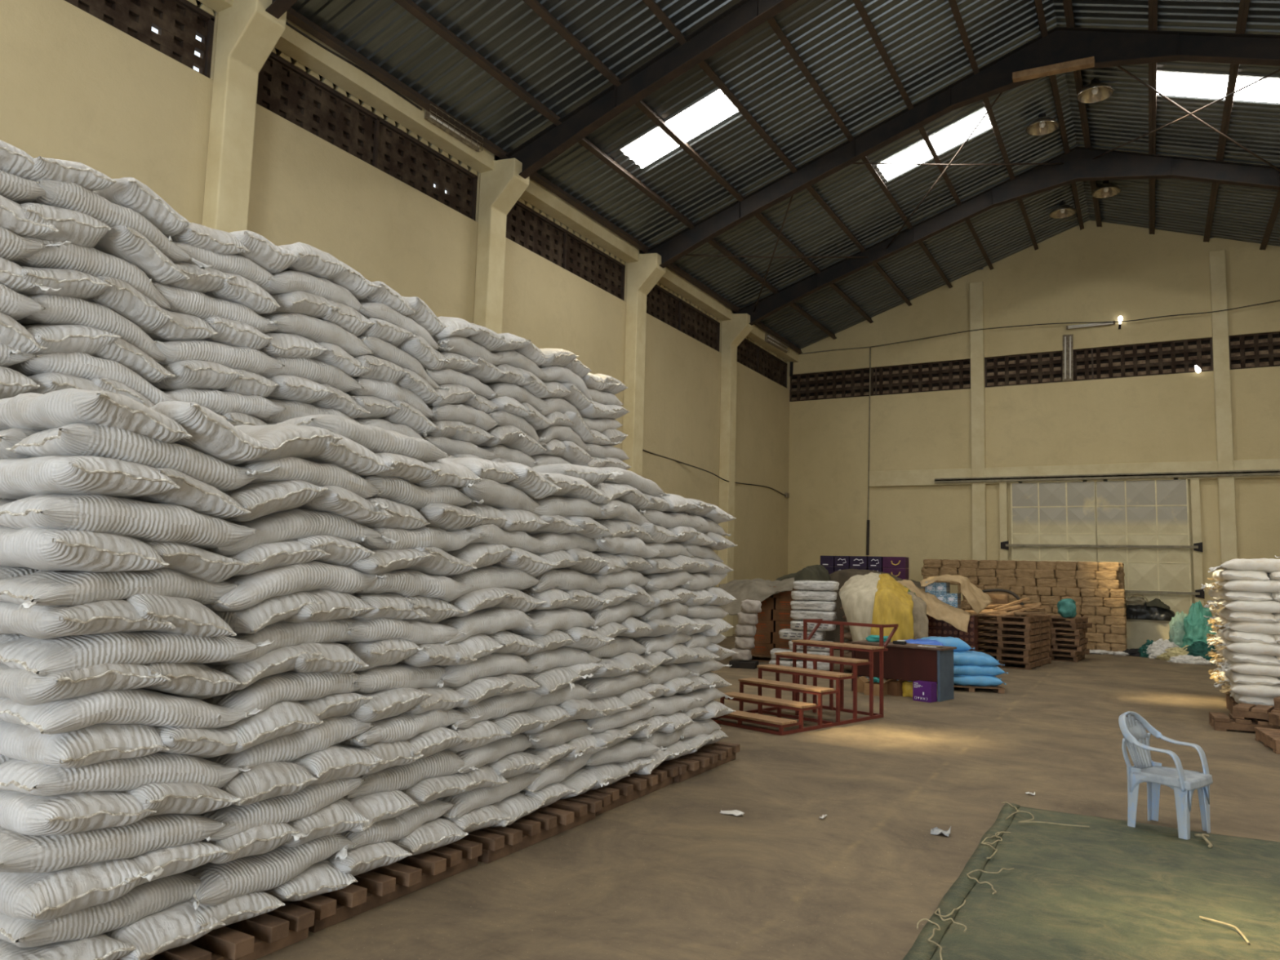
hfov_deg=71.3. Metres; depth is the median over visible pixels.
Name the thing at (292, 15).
purlin
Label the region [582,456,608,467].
sack
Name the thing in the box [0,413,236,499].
stack
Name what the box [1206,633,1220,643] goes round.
plastic sack
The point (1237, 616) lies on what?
plastic sack
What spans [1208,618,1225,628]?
plastic sack
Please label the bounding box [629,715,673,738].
sack
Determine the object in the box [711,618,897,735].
stairs
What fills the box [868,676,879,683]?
plastic bag
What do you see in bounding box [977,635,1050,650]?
wooden pallet
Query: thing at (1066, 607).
bundle
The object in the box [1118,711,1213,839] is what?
plastic chair
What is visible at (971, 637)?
crate
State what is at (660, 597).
sack
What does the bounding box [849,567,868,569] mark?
carton
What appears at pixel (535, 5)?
purlin
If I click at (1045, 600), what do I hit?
parcel
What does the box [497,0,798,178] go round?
rafter
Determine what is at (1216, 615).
plastic sack
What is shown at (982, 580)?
parcel
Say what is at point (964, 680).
sack
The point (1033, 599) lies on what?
parcel
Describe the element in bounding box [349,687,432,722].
sack
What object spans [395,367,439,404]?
sack
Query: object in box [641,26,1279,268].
rafter
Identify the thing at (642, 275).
wall column
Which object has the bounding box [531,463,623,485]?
sack
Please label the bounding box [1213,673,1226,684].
plastic sack
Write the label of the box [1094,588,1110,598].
parcel
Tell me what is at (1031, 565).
parcel
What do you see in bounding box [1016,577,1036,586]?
parcel
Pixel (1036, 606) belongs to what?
plank
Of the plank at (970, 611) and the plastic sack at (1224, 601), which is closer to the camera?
the plastic sack at (1224, 601)
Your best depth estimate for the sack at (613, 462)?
9.70 m
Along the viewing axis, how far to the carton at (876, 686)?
13.22 m
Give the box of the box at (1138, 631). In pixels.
[1125,618,1170,648]
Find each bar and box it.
[1005,544,1198,548]
[1124,590,1199,595]
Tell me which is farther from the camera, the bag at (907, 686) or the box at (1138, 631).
the box at (1138, 631)
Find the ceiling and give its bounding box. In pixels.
[290,0,1279,349]
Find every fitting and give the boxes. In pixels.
[424,103,483,151]
[764,333,789,353]
[1062,333,1073,381]
[1066,320,1115,329]
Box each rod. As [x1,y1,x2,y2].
[685,253,867,257]
[753,195,793,311]
[852,162,1063,165]
[885,55,1027,248]
[1093,69,1279,159]
[1116,66,1279,171]
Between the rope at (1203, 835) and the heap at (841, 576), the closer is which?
the rope at (1203, 835)
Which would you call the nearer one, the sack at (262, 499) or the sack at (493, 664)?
the sack at (262, 499)
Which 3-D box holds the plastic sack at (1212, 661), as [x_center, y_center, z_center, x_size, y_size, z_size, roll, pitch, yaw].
[8.722,2.549,12.598,1.085,0.187,0.713,-1,-6,25]
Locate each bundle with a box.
[768,658,791,666]
[769,648,791,659]
[778,628,826,640]
[787,648,829,660]
[788,640,834,651]
[790,600,836,611]
[790,609,836,621]
[790,619,836,631]
[790,659,834,671]
[791,590,837,601]
[792,580,839,591]
[1057,598,1076,617]
[1124,596,1146,605]
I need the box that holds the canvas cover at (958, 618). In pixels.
[897,579,969,632]
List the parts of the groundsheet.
frayed cord, frayed cord, frayed cord, frayed cord, frayed cord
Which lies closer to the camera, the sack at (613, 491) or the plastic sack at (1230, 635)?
the sack at (613, 491)
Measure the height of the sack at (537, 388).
0.278 m
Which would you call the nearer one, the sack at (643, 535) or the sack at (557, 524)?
the sack at (557, 524)
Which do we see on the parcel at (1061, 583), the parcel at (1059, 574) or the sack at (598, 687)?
the parcel at (1059, 574)
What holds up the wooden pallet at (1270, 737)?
on the floor
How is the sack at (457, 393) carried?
on the sack at (466, 414)
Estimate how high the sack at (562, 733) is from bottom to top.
0.186 m
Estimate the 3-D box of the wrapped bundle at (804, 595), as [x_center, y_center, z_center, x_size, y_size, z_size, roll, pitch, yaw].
[3.196,2.120,16.392,0.824,0.190,0.556,0,-6,15]
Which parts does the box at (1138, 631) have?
lid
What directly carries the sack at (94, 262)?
on the sack at (182, 326)
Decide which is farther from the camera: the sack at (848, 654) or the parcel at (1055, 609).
the parcel at (1055, 609)
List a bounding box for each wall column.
[201,0,286,232]
[473,155,528,333]
[622,249,665,475]
[717,310,753,636]
[969,281,986,560]
[1208,249,1237,569]
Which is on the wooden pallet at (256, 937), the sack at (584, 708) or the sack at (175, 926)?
the sack at (175, 926)
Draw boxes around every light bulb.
[1117,315,1123,328]
[1191,360,1200,373]
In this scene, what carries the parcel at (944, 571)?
on the parcel at (951, 582)
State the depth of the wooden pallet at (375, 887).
4.67 m
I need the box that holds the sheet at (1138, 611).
[1124,601,1175,621]
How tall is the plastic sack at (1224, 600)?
0.192 m
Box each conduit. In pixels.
[798,346,870,355]
[867,347,871,519]
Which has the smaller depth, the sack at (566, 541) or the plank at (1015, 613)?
the sack at (566, 541)
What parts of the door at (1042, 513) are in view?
frame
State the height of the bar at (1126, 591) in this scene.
0.070 m
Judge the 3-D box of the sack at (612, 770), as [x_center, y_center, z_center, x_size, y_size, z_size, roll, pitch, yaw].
[-0.526,2.195,6.789,1.019,0.194,0.471,-3,-7,37]
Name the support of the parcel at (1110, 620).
on the parcel at (1117, 629)
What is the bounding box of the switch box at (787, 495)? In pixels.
[784,492,789,497]
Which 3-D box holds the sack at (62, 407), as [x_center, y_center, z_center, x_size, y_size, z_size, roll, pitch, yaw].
[-2.352,-0.255,3.754,0.939,0.213,0.430,-2,-7,30]
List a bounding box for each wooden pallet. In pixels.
[148,901,315,959]
[285,839,482,933]
[461,795,602,863]
[577,764,678,815]
[660,741,739,782]
[751,654,771,662]
[953,684,1004,693]
[970,613,1050,623]
[977,617,1050,630]
[977,624,1050,636]
[977,630,1050,643]
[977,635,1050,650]
[977,642,1050,656]
[977,649,1049,663]
[993,657,1051,670]
[1048,647,1089,657]
[1048,652,1084,662]
[1049,615,1088,623]
[1049,622,1092,629]
[1049,627,1087,635]
[1049,636,1088,645]
[1049,640,1087,651]
[1050,632,1085,639]
[1208,711,1279,731]
[1226,691,1274,718]
[1232,702,1279,719]
[1254,727,1279,754]
[1268,711,1279,726]
[1273,696,1279,710]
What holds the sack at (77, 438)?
on the sack at (197, 495)
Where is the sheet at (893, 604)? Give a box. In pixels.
[871,573,913,641]
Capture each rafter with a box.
[265,0,297,18]
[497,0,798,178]
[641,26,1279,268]
[733,146,1279,325]
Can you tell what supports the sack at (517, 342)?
on the sack at (511, 357)
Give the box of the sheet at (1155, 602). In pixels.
[1146,598,1169,608]
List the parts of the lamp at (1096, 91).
bulb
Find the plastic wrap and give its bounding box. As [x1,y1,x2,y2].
[866,635,891,642]
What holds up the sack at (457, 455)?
on the stack
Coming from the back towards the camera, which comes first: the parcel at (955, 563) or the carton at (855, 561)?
the parcel at (955, 563)
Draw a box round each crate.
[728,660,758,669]
[926,614,942,627]
[928,627,942,636]
[942,620,957,629]
[942,628,958,638]
[958,629,977,644]
[967,615,977,630]
[967,642,977,651]
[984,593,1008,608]
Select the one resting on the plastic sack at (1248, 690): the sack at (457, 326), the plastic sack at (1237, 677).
the plastic sack at (1237, 677)
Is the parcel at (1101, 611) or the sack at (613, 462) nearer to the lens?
the sack at (613, 462)
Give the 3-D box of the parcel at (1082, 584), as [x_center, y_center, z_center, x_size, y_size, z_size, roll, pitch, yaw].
[11.398,2.645,22.718,0.503,0.246,0.405,-2,-7,29]
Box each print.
[782,632,816,637]
[795,623,828,628]
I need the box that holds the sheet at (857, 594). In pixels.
[838,572,880,640]
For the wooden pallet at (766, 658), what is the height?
0.127 m
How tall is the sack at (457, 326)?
0.277 m
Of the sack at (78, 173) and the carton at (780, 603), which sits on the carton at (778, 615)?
the carton at (780, 603)
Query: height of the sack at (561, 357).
0.244 m
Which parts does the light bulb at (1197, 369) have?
glass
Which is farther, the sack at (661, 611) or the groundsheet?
the sack at (661, 611)
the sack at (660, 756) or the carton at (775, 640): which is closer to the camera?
the sack at (660, 756)
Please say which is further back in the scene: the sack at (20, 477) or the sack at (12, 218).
the sack at (12, 218)
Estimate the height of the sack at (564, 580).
0.196 m
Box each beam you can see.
[197,0,798,362]
[869,458,1279,486]
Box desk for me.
[850,640,956,702]
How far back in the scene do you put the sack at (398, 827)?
4.75 m
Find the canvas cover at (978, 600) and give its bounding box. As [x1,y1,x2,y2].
[920,574,992,613]
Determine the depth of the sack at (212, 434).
3.83 m
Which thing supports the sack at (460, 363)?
on the sack at (444, 375)
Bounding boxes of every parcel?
[920,567,940,576]
[923,559,942,568]
[923,575,941,582]
[938,567,958,575]
[941,559,959,568]
[941,581,959,584]
[957,567,977,577]
[957,584,961,593]
[959,560,978,568]
[960,600,971,609]
[964,576,978,585]
[975,584,984,590]
[976,568,996,577]
[977,560,998,568]
[977,576,998,585]
[983,585,996,593]
[995,568,1015,577]
[995,585,1010,594]
[996,560,1017,568]
[997,577,1017,586]
[1008,594,1021,604]
[1009,586,1024,595]
[1014,568,1035,577]
[1016,560,1036,569]
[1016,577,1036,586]
[1020,595,1040,604]
[1023,586,1037,595]
[1033,569,1055,578]
[1035,560,1056,570]
[1036,577,1057,587]
[1036,586,1052,595]
[1039,604,1053,613]
[1040,595,1061,604]
[1047,613,1061,616]
[1051,586,1066,596]
[1052,604,1057,613]
[1054,569,1075,578]
[1055,560,1077,570]
[1056,578,1077,587]
[1060,595,1082,605]
[1065,587,1080,596]
[1065,613,1082,620]
[1075,570,1096,579]
[1075,605,1080,614]
[1076,561,1098,571]
[1076,578,1097,588]
[1080,588,1095,597]
[1080,605,1096,615]
[1081,596,1103,607]
[1082,614,1104,624]
[1084,632,1104,643]
[1086,641,1096,649]
[1087,624,1096,633]
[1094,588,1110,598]
[1095,570,1118,580]
[1095,606,1111,616]
[1095,623,1111,633]
[1095,641,1111,651]
[1097,561,1119,571]
[1097,579,1119,589]
[1103,597,1125,607]
[1104,615,1126,626]
[1104,633,1127,644]
[1109,589,1125,598]
[1110,607,1126,616]
[1110,625,1126,635]
[1110,643,1127,651]
[1117,571,1124,580]
[1119,562,1124,571]
[1120,580,1124,589]
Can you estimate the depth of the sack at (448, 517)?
5.12 m
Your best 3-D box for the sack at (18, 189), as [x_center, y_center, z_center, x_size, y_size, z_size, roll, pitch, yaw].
[-3.528,-1.536,4.482,0.471,0.223,0.928,-2,-7,30]
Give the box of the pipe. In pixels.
[789,361,793,376]
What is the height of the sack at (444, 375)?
0.212 m
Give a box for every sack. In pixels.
[0,139,48,179]
[0,169,45,204]
[0,195,58,237]
[0,226,71,262]
[0,257,61,293]
[0,283,47,320]
[0,311,47,353]
[0,342,39,367]
[0,366,39,399]
[0,387,191,443]
[0,427,40,459]
[0,455,180,499]
[0,493,259,549]
[0,498,17,525]
[0,525,168,572]
[0,565,39,579]
[0,568,240,608]
[0,599,176,639]
[0,631,275,676]
[0,634,26,644]
[0,662,171,706]
[0,688,263,734]
[0,719,169,768]
[0,751,250,795]
[0,754,11,764]
[0,789,156,835]
[0,813,228,873]
[0,858,164,920]
[0,872,200,947]
[0,933,135,959]
[5,422,280,492]
[8,349,176,404]
[13,236,172,309]
[16,294,166,363]
[19,266,112,301]
[20,202,111,247]
[22,324,120,355]
[25,372,114,394]
[27,155,116,191]
[31,179,211,269]
[88,275,172,334]
[90,377,154,408]
[92,177,191,237]
[93,224,190,284]
[93,337,175,383]
[102,901,225,959]
[123,782,240,817]
[124,593,236,637]
[124,840,230,885]
[128,467,250,519]
[142,541,254,582]
[142,662,240,699]
[147,305,217,342]
[149,278,277,333]
[150,360,244,391]
[150,400,270,466]
[154,339,284,376]
[155,725,239,758]
[162,388,287,418]
[167,222,250,254]
[167,262,236,293]
[168,235,273,293]
[182,833,357,910]
[186,890,284,929]
[196,777,365,842]
[200,315,272,350]
[201,671,359,719]
[202,618,357,665]
[204,272,280,315]
[204,508,399,556]
[204,560,386,611]
[204,645,321,690]
[204,715,374,788]
[208,822,310,863]
[212,591,322,634]
[215,368,279,397]
[218,760,318,805]
[223,411,266,426]
[223,480,328,521]
[226,700,323,754]
[227,539,330,576]
[229,230,303,273]
[234,422,342,465]
[234,456,381,498]
[259,332,327,357]
[259,398,365,425]
[260,290,341,318]
[262,355,364,392]
[263,312,373,357]
[263,858,357,901]
[265,374,334,403]
[267,270,361,313]
[275,414,450,462]
[278,242,350,279]
[280,589,374,622]
[280,797,369,847]
[288,743,385,785]
[289,642,368,673]
[294,485,393,524]
[296,534,374,567]
[298,692,373,720]
[303,431,394,475]
[309,342,372,377]
[309,383,370,418]
[318,300,374,337]
[327,840,412,875]
[328,261,381,300]
[334,799,455,859]
[337,617,467,644]
[338,708,482,746]
[340,639,431,671]
[342,789,418,831]
[343,749,479,798]
[345,377,434,417]
[346,740,423,775]
[347,592,430,620]
[348,394,399,418]
[348,548,435,574]
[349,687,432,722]
[351,354,409,383]
[352,569,474,602]
[353,418,445,453]
[353,662,471,693]
[356,526,483,551]
[357,335,449,390]
[358,280,415,315]
[359,302,453,351]
[359,317,416,346]
[360,475,484,510]
[362,497,430,529]
[374,452,441,483]
[379,400,439,435]
[391,817,468,856]
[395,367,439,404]
[396,334,450,370]
[396,546,476,576]
[396,642,477,666]
[401,296,448,337]
[401,773,475,804]
[403,595,463,622]
[405,686,472,714]
[407,726,468,759]
[413,458,483,488]
[417,502,488,531]
[421,430,497,460]
[422,420,474,438]
[425,368,497,399]
[426,383,475,406]
[427,404,497,431]
[432,315,484,339]
[434,335,502,364]
[435,607,534,645]
[435,633,503,666]
[436,652,537,688]
[436,773,540,819]
[438,804,511,832]
[440,351,480,373]
[443,457,519,484]
[445,720,511,752]
[446,542,515,568]
[446,564,540,595]
[448,587,513,616]
[448,690,542,729]
[449,423,493,444]
[450,675,515,707]
[451,453,482,458]
[454,733,533,773]
[456,478,539,512]
[460,502,519,528]
[460,764,509,793]
[461,394,498,413]
[462,356,507,382]
[464,524,557,553]
[466,323,511,351]
[475,425,527,446]
[478,444,537,467]
[482,364,533,386]
[485,751,547,778]
[486,382,547,411]
[486,630,545,656]
[488,395,533,416]
[488,410,546,445]
[488,710,548,736]
[489,587,546,612]
[490,457,511,462]
[491,350,546,379]
[491,792,544,826]
[492,333,532,351]
[493,547,560,577]
[495,673,539,695]
[497,507,549,532]
[499,462,562,499]
[502,433,546,456]
[505,607,595,635]
[514,339,547,365]
[515,367,555,398]
[519,782,576,809]
[520,402,554,430]
[520,568,608,592]
[520,629,575,653]
[520,646,603,673]
[520,705,572,733]
[521,666,593,695]
[521,719,592,748]
[521,754,591,792]
[523,742,576,773]
[524,587,577,610]
[525,515,584,534]
[528,532,599,554]
[528,682,595,709]
[530,453,571,466]
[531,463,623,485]
[532,496,617,518]
[535,425,591,450]
[535,549,582,570]
[537,348,578,367]
[537,472,583,496]
[538,397,582,417]
[538,439,575,456]
[539,365,593,400]
[541,381,572,399]
[545,411,573,426]
[555,475,610,503]
[556,698,606,722]
[558,734,607,761]
[558,768,612,799]
[559,440,594,466]
[559,547,609,573]
[560,382,594,410]
[561,626,614,651]
[562,358,591,377]
[564,410,595,442]
[564,515,614,538]
[564,589,613,610]
[566,662,603,691]
[573,671,650,697]
[577,400,617,418]
[581,373,623,391]
[581,704,653,733]
[581,762,629,789]
[582,417,622,432]
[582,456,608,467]
[582,588,636,611]
[582,657,638,679]
[584,429,622,444]
[584,600,653,630]
[584,737,666,765]
[585,443,630,460]
[586,551,630,575]
[586,622,629,638]
[586,635,647,657]
[587,388,623,405]
[587,568,651,594]
[588,694,632,716]
[590,728,631,749]
[591,498,650,525]
[592,481,634,504]
[593,536,662,559]
[594,373,627,395]
[595,519,641,537]
[598,404,630,419]
[600,429,627,445]
[600,466,671,496]
[602,457,631,470]
[610,651,655,672]
[613,553,653,571]
[615,484,655,510]
[615,687,654,707]
[615,757,655,774]
[616,720,650,738]
[617,616,654,639]
[621,583,655,607]
[622,520,653,541]
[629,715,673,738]
[631,633,693,653]
[633,601,688,622]
[634,728,686,747]
[634,749,683,774]
[636,651,673,674]
[637,509,702,528]
[638,557,681,574]
[639,683,671,697]
[640,521,679,543]
[640,570,696,591]
[640,663,699,686]
[641,694,702,719]
[642,618,685,637]
[643,493,682,511]
[644,542,693,558]
[645,589,682,607]
[656,711,694,733]
[657,493,703,512]
[661,643,699,665]
[662,676,694,696]
[662,740,698,760]
[664,614,701,635]
[666,555,704,571]
[667,525,701,542]
[670,586,697,604]
[674,686,733,712]
[675,676,712,693]
[677,542,724,562]
[677,572,727,590]
[677,659,732,678]
[679,733,715,755]
[680,497,716,515]
[680,512,731,536]
[680,531,717,546]
[680,718,721,738]
[681,633,726,648]
[682,589,713,605]
[682,604,728,619]
[683,706,708,719]
[684,617,715,635]
[684,646,719,663]
[685,556,715,573]
[693,699,735,719]
[697,617,733,636]
[698,671,732,688]
[700,504,736,524]
[700,558,733,574]
[702,531,737,550]
[703,586,736,606]
[704,728,728,745]
[705,643,737,661]
[839,625,849,631]
[839,631,852,640]
[844,650,851,657]
[844,664,851,671]
[905,638,943,645]
[920,636,974,651]
[953,650,999,662]
[953,652,1004,666]
[953,664,1008,675]
[953,674,1006,686]
[1204,581,1223,591]
[1204,599,1222,608]
[1204,614,1219,624]
[1204,648,1219,657]
[1206,578,1279,593]
[1206,616,1222,624]
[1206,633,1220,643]
[1206,636,1223,648]
[1207,569,1225,581]
[1207,600,1222,609]
[1207,635,1222,643]
[1208,558,1279,573]
[1208,599,1226,609]
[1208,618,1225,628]
[1208,669,1222,679]
[1209,600,1228,609]
[1209,638,1227,647]
[1209,652,1221,660]
[1209,653,1222,658]
[1209,659,1225,665]
[1210,589,1220,597]
[1210,627,1226,635]
[1211,619,1227,631]
[1211,671,1225,679]
[1212,600,1230,610]
[1213,589,1225,599]
[1213,600,1279,613]
[1213,620,1232,631]
[1213,621,1279,634]
[1213,662,1279,677]
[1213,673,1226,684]
[1213,678,1231,687]
[1214,641,1279,656]
[1214,657,1230,668]
[1217,608,1226,619]
[1217,640,1231,648]
[1217,648,1279,665]
[1217,660,1235,670]
[1217,678,1235,688]
[1218,568,1270,581]
[1219,683,1279,697]
[1220,629,1276,644]
[1221,589,1272,601]
[1221,609,1277,622]
[1223,691,1274,708]
[1224,670,1279,685]
[1266,570,1279,580]
[1271,592,1279,601]
[1271,613,1279,622]
[1273,634,1279,644]
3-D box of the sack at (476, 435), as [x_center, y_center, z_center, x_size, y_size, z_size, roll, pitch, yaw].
[-1.768,-0.400,7.893,0.923,0.221,0.444,-2,-7,35]
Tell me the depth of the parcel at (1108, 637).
22.09 m
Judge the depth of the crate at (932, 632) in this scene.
17.28 m
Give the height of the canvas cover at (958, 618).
0.954 m
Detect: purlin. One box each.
[286,7,803,354]
[393,0,836,339]
[522,0,873,323]
[642,0,911,306]
[767,17,952,288]
[852,0,993,270]
[948,0,1038,250]
[1034,0,1084,230]
[1062,0,1102,226]
[1148,0,1157,234]
[1203,0,1250,242]
[1259,190,1279,249]
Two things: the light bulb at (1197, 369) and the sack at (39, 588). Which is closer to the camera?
the sack at (39, 588)
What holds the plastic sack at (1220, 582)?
on the plastic sack at (1220, 593)
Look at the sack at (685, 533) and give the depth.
7.69 m
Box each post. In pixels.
[999,481,1008,559]
[1190,476,1204,605]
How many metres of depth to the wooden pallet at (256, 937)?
3.95 m
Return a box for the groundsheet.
[902,801,1279,959]
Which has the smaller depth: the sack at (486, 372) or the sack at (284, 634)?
the sack at (284, 634)
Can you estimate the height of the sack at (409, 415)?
0.264 m
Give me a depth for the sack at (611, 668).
6.61 m
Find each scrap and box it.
[719,809,743,815]
[929,826,951,836]
[1025,791,1035,795]
[1089,649,1108,654]
[1113,651,1129,655]
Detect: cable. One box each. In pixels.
[285,21,422,110]
[642,448,785,495]
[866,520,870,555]
[870,299,1279,347]
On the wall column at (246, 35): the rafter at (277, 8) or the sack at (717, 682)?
the rafter at (277, 8)
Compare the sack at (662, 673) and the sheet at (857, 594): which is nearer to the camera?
the sack at (662, 673)
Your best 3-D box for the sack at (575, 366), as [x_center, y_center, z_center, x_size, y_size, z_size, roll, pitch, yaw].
[-0.986,-1.157,9.270,0.876,0.239,0.464,-2,-7,30]
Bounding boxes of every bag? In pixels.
[731,648,751,661]
[734,623,756,637]
[734,636,755,648]
[737,612,758,625]
[740,599,761,613]
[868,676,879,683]
[902,680,912,697]
[1179,600,1216,648]
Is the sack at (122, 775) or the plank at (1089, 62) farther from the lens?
the plank at (1089, 62)
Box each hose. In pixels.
[982,588,1026,611]
[1126,593,1149,605]
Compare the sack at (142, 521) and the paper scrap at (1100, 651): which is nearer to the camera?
the sack at (142, 521)
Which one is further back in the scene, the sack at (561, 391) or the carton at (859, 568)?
the carton at (859, 568)
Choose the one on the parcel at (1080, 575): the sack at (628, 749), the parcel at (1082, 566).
the parcel at (1082, 566)
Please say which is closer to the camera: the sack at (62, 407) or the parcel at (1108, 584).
the sack at (62, 407)
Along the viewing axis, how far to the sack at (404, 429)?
6.84 m
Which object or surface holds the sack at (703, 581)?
on the sack at (703, 597)
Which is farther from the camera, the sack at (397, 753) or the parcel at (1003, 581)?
the parcel at (1003, 581)
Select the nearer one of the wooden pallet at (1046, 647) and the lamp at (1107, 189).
the wooden pallet at (1046, 647)
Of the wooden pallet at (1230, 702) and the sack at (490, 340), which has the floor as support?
the wooden pallet at (1230, 702)
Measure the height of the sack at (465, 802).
0.174 m
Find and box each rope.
[1194,833,1213,848]
[1199,915,1249,943]
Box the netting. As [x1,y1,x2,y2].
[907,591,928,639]
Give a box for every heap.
[775,564,831,581]
[822,568,924,650]
[1123,648,1140,656]
[1137,639,1153,657]
[1143,638,1181,658]
[1155,644,1189,660]
[1168,610,1187,647]
[1168,654,1211,664]
[1183,640,1216,664]
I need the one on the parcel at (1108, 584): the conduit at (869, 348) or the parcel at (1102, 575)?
the parcel at (1102, 575)
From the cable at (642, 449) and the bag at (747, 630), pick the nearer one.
the bag at (747, 630)
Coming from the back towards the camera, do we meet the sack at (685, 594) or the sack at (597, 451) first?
the sack at (597, 451)
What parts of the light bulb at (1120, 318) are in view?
glass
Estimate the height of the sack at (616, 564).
0.212 m
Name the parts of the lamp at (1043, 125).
bulb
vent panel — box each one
[64,0,214,78]
[256,47,477,220]
[506,197,625,301]
[646,282,719,351]
[737,336,787,387]
[789,358,970,401]
[984,337,1213,387]
[1228,331,1279,369]
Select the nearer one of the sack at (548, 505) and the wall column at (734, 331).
the sack at (548, 505)
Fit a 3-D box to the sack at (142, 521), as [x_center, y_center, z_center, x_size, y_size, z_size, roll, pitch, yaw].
[-2.139,0.179,3.745,0.486,0.212,0.944,-2,-7,30]
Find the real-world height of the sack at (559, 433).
0.280 m
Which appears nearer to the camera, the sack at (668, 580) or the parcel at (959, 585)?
the sack at (668, 580)
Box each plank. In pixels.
[965,610,1006,613]
[971,604,1022,616]
[982,606,1036,610]
[986,604,1013,608]
[992,597,1029,609]
[997,604,1039,616]
[1004,602,1041,608]
[1012,56,1094,82]
[1013,608,1044,617]
[1013,612,1047,614]
[1036,604,1053,608]
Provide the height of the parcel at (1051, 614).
0.246 m
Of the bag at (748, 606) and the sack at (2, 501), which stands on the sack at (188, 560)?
the sack at (2, 501)
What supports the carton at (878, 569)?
on the heap at (841, 576)
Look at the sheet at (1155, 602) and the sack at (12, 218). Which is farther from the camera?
the sheet at (1155, 602)
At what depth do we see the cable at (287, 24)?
13.12 m
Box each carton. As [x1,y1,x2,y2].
[751,642,775,655]
[753,631,773,644]
[754,619,775,632]
[757,608,773,620]
[760,597,776,608]
[772,631,789,644]
[773,586,797,598]
[773,608,794,621]
[774,644,789,648]
[775,597,793,609]
[775,621,791,632]
[820,555,834,566]
[823,566,834,574]
[834,555,851,567]
[834,566,849,571]
[849,555,868,567]
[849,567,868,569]
[851,672,869,692]
[858,675,892,696]
[867,567,882,572]
[868,556,882,567]
[882,556,908,568]
[882,568,908,579]
[884,678,904,696]
[912,680,937,702]
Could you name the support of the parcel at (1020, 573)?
on the parcel at (1032, 582)
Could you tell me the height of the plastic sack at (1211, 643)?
0.198 m
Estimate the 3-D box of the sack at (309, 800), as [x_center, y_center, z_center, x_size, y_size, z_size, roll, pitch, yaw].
[-1.810,1.529,4.250,0.472,0.193,0.914,-1,-6,28]
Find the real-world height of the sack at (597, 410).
0.234 m
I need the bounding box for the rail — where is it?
[934,469,1279,483]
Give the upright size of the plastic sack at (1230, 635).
0.187 m
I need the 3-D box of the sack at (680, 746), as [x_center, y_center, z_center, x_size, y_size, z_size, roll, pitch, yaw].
[0.028,2.304,7.721,0.889,0.184,0.463,-2,-7,30]
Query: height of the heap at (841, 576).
1.942 m
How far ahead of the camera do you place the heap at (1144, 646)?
21.30 m
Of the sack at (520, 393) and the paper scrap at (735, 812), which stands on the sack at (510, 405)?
the sack at (520, 393)
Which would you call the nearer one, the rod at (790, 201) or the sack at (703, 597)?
the sack at (703, 597)
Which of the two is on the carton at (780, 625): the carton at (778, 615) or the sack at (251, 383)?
the carton at (778, 615)
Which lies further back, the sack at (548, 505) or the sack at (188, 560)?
the sack at (548, 505)
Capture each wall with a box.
[0,0,790,634]
[787,220,1279,616]
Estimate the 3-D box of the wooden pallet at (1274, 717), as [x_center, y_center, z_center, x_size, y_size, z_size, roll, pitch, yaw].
[7.757,2.746,9.893,1.060,0.142,0.902,0,-6,15]
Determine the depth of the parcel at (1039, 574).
23.07 m
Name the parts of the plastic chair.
post, leg, backrest, post, armrest, leg, armrest, seat, leg, leg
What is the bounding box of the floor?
[188,634,1279,959]
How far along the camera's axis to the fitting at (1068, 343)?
25.70 m
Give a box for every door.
[1010,480,1097,614]
[1095,478,1191,613]
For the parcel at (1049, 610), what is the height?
0.245 m
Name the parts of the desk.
panel, modesty panel, panel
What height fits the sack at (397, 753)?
0.206 m
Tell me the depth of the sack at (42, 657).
3.49 m
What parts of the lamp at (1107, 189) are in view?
bulb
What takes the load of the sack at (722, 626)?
on the sack at (698, 639)
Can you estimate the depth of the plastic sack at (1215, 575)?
12.45 m
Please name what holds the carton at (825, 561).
on the carton at (830, 569)
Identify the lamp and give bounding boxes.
[1025,113,1059,135]
[1048,200,1076,218]
[1076,78,1113,103]
[1091,180,1120,198]
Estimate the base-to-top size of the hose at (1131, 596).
0.368 m
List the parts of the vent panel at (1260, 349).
steel frame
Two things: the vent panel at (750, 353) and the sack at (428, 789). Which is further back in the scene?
the vent panel at (750, 353)
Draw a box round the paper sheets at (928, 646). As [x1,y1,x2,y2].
[917,644,944,647]
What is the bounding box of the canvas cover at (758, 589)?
[717,577,794,615]
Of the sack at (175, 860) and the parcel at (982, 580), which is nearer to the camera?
the sack at (175, 860)
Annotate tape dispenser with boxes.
[893,640,906,644]
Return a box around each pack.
[924,582,935,592]
[935,582,950,592]
[935,592,949,603]
[946,592,960,604]
[948,604,960,608]
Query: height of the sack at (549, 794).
0.198 m
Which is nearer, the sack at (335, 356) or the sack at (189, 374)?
the sack at (189, 374)
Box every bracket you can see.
[1000,541,1008,550]
[1193,542,1202,551]
[1195,589,1204,599]
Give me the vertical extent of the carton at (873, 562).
0.270 m
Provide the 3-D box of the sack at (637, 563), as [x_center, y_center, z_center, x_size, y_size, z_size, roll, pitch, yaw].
[-0.364,0.658,7.250,0.927,0.200,0.416,-2,-7,33]

